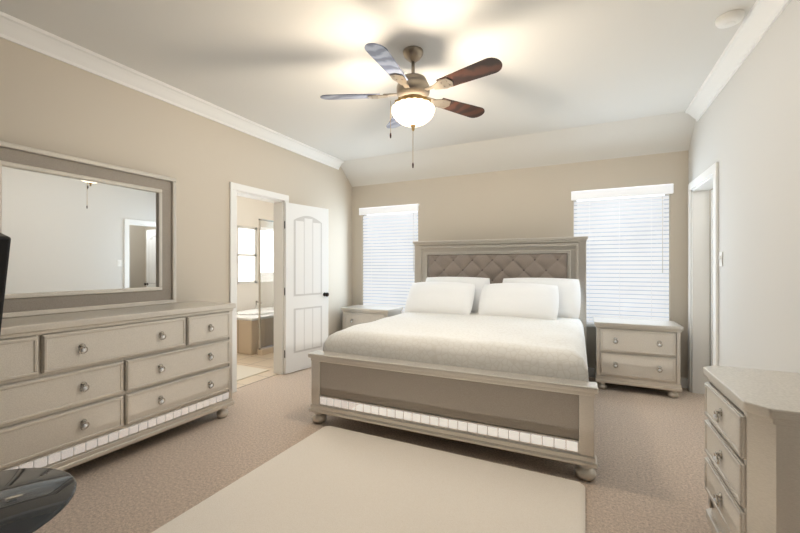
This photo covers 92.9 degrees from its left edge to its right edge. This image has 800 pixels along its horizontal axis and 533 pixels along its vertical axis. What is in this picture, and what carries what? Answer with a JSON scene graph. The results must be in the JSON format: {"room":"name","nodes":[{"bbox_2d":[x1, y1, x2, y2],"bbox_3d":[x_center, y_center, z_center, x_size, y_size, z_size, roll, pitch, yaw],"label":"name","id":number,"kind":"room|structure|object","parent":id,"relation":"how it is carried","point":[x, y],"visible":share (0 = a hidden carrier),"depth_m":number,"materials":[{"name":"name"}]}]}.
{"room":"bedroom","nodes":[
{"label":"bedroom","id":0,"kind":"room"},
{"bbox_2d":[0,37,351,373],"bbox_3d":[-2.279,-0.145,2.947,0.140,2.890,6.980,0,0,26],"label":"wall","id":1,"kind":"structure","parent":0,"point":[47,103],"depth_m":3.44,"materials":[{"name":"beige paint"}]},
{"bbox_2d":[229,182,288,392],"bbox_3d":[-1.612,0.217,4.291,0.160,2.165,0.850,0,0,26],"label":"door frame","id":2,"kind":"structure","parent":1,"relation":"attached to","point":[236,189],"depth_m":4.35,"materials":[{"name":"white paint"}]},
{"bbox_2d":[284,202,328,373],"bbox_3d":[-1.156,0.259,4.814,0.168,2.058,0.685,0,0,32],"label":"door","id":3,"kind":"structure","parent":1,"relation":"in","point":[306,294],"depth_m":4.77,"materials":[{"name":"white paint"}]},
{"bbox_2d":[0,0,790,169],"bbox_3d":[-0.382,-1.482,1.817,4.260,0.115,6.330,0,0,26],"label":"crown molding","id":4,"kind":"structure","parent":1,"relation":"attached to","point":[763,13],"depth_m":2.87,"materials":[{"name":"white paint"}]},
{"bbox_2d":[588,368,687,388],"bbox_3d":[-0.301,1.245,1.983,4.260,0.110,6.700,0,0,26],"label":"baseboard","id":5,"kind":"structure","parent":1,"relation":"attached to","point":[684,381],"depth_m":4.07,"materials":[{"name":"white paint"}]},
{"bbox_2d":[237,225,256,283],"bbox_3d":[-2.709,-0.200,6.662,0.070,1.000,0.440,0,0,26],"label":"window","id":6,"kind":"structure","parent":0,"point":[246,236],"depth_m":6.71,"materials":[{"name":"glass"}]},
{"bbox_2d":[237,196,273,311],"bbox_3d":[-2.249,0.000,5.436,1.990,2.600,3.800,0,0,26],"label":"wall","id":7,"kind":"structure","parent":0,"point":[249,210],"depth_m":6.92,"materials":[{"name":"beige paint"}]},
{"bbox_2d":[34,352,711,532],"bbox_3d":[-0.287,1.349,2.343,8.230,0.103,7.640,0,0,26],"label":"floor","id":8,"kind":"structure","parent":0,"point":[650,453],"depth_m":2.57,"materials":[{"name":"carpet"}]},
{"bbox_2d":[0,233,76,532],"bbox_3d":[-1.136,0.553,0.888,0.791,1.494,0.440,0,0,26],"label":"chair","id":9,"kind":"object","parent":8,"relation":"on","point":[30,498],"visible":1,"depth_m":0.90,"materials":[{"name":"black glass"}]},
{"bbox_2d":[0,301,235,470],"bbox_3d":[-2.038,0.810,2.624,0.536,0.980,1.774,0,0,26],"label":"dresser","id":10,"kind":"object","parent":8,"relation":"on","point":[77,388],"visible":1,"depth_m":2.43,"materials":[{"name":"beige wood"}]},
{"bbox_2d":[0,141,175,318],"bbox_3d":[-2.250,-0.225,2.772,0.054,1.090,1.250,0,0,26],"label":"mirror","id":11,"kind":"object","parent":10,"relation":"on","point":[85,234],"visible":1,"depth_m":2.72,"materials":[{"name":"beige metal"}]},
{"bbox_2d":[237,365,268,380],"bbox_3d":[-2.115,1.294,4.675,0.800,0.012,0.550,0,0,26],"label":"area rug","id":12,"kind":"object","parent":8,"relation":"on","point":[243,372],"visible":0.29,"depth_m":4.66,"materials":[{"name":"beige carpet"}]},
{"bbox_2d":[237,301,273,354],"bbox_3d":[-2.211,0.949,6.497,0.910,0.702,1.640,0,0,26],"label":"bathtub","id":13,"kind":"object","parent":8,"relation":"on","point":[247,320],"visible":0.45,"depth_m":5.68,"materials":[{"name":"tile"}]},
{"bbox_2d":[257,219,273,354],"bbox_3d":[-1.719,0.300,6.285,0.100,2.000,1.590,0,0,26],"label":"shower enclosure","id":14,"kind":"object","parent":8,"relation":"on","point":[267,349],"visible":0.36,"depth_m":5.58,"materials":[{"name":"silver metal"}]},
{"bbox_2d":[152,426,584,532],"bbox_3d":[-0.231,1.286,1.670,1.880,0.029,2.200,0,0,26],"label":"rug","id":15,"kind":"object","parent":8,"relation":"on","point":[334,479],"visible":1,"depth_m":2.11,"materials":[{"name":"fabric"}]},
{"bbox_2d":[341,305,402,328],"bbox_3d":[-0.408,0.943,5.460,0.774,0.715,0.486,0,0,26],"label":"nightstand","id":16,"kind":"object","parent":8,"relation":"on","point":[353,315],"visible":0.29,"depth_m":5.31,"materials":[{"name":"beige wood"}]},
{"bbox_2d":[308,236,597,480],"bbox_3d":[0.695,0.480,3.752,2.180,1.640,2.365,0,0,26],"label":"bed","id":17,"kind":"object","parent":8,"relation":"on","point":[487,348],"visible":1,"depth_m":2.94,"materials":[{"name":"beige fabric"}]},
{"bbox_2d":[593,317,683,397],"bbox_3d":[2.495,0.943,4.044,0.774,0.715,0.486,0,0,26],"label":"nightstand","id":18,"kind":"object","parent":8,"relation":"on","point":[645,353],"visible":1,"depth_m":3.86,"materials":[{"name":"beige wood"}]},
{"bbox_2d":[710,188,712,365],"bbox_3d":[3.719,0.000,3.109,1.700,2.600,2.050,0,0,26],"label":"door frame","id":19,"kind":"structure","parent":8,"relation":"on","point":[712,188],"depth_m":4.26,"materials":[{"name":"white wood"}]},
{"bbox_2d":[703,365,799,532],"bbox_3d":[1.561,0.895,1.531,0.476,0.810,0.644,0,0,26],"label":"chest","id":20,"kind":"object","parent":8,"relation":"on","point":[752,448],"visible":1,"depth_m":1.41,"materials":[{"name":"beige wood"}]},
{"bbox_2d":[0,0,755,186],"bbox_3d":[-0.301,-1.373,1.983,4.540,0.494,6.980,0,0,26],"label":"ceiling","id":21,"kind":"structure","parent":0,"point":[577,81],"depth_m":2.91,"materials":[{"name":"white paint"}]},
{"bbox_2d":[320,43,501,167],"bbox_3d":[0.086,-1.117,2.678,1.288,0.845,1.256,0,0,26],"label":"ceiling fan","id":22,"kind":"object","parent":21,"relation":"hanging from","point":[413,107],"depth_m":2.62,"materials":[{"name":"brown wood"}]},
{"bbox_2d":[715,9,744,28],"bbox_3d":[2.034,-1.518,2.346,0.140,0.043,0.140,0,0,26],"label":"smoke detector","id":23,"kind":"object","parent":21,"relation":"attached to","point":[731,18],"visible":1,"depth_m":2.32,"materials":[{"name":"white plastic"}]},
{"bbox_2d":[352,151,687,377],"bbox_3d":[1.198,-0.145,5.057,4.260,2.890,0.140,0,0,26],"label":"wall","id":24,"kind":"structure","parent":0,"point":[534,202],"depth_m":4.79,"materials":[{"name":"beige paint"}]},
{"bbox_2d":[359,204,418,312],"bbox_3d":[-0.164,-0.107,5.641,0.980,1.566,0.104,0,0,26],"label":"blinds","id":25,"kind":"object","parent":24,"relation":"attached to","point":[388,271],"visible":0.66,"depth_m":5.66,"materials":[{"name":"white plastic"}]},
{"bbox_2d":[364,211,417,243],"bbox_3d":[-0.138,-0.100,5.694,1.040,1.660,0.165,0,0,26],"label":"window","id":26,"kind":"structure","parent":24,"relation":"in","point":[414,211],"depth_m":5.77,"materials":[{"name":"white paint"}]},
{"bbox_2d":[573,194,668,326],"bbox_3d":[2.532,-0.100,4.392,1.060,1.660,0.165,0,0,26],"label":"window","id":27,"kind":"structure","parent":24,"relation":"in","point":[587,325],"depth_m":4.46,"materials":[{"name":"white paint"}]},
{"bbox_2d":[571,183,673,323],"bbox_3d":[2.506,-0.107,4.339,1.000,1.566,0.104,0,0,26],"label":"blinds","id":28,"kind":"object","parent":27,"relation":"attached to","point":[628,276],"visible":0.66,"depth_m":4.33,"materials":[{"name":"white plastic"}]},
{"bbox_2d":[688,0,799,372],"bbox_3d":[1.676,-0.145,1.018,0.140,2.890,6.980,0,0,26],"label":"wall","id":29,"kind":"structure","parent":0,"point":[751,128],"depth_m":2.39,"materials":[{"name":"white paint"}]},
{"bbox_2d":[688,162,718,393],"bbox_3d":[2.894,0.217,3.539,0.160,2.165,0.950,0,0,26],"label":"door frame","id":30,"kind":"structure","parent":29,"relation":"attached to","point":[699,197],"depth_m":3.87,"materials":[{"name":"white paint"}]},
{"bbox_2d":[711,190,712,365],"bbox_3d":[3.498,0.259,3.677,0.779,2.058,0.168,0,0,13],"label":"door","id":31,"kind":"structure","parent":29,"relation":"in","point":[711,190],"depth_m":3.81,"materials":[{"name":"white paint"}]},
{"bbox_2d":[719,252,722,265],"bbox_3d":[2.592,-0.060,3.075,0.016,0.116,0.072,0,0,26],"label":"light switch","id":32,"kind":"object","parent":29,"relation":"attached to","point":[720,253],"visible":1,"depth_m":3.06,"materials":[{"name":"white plastic"}]}
]}

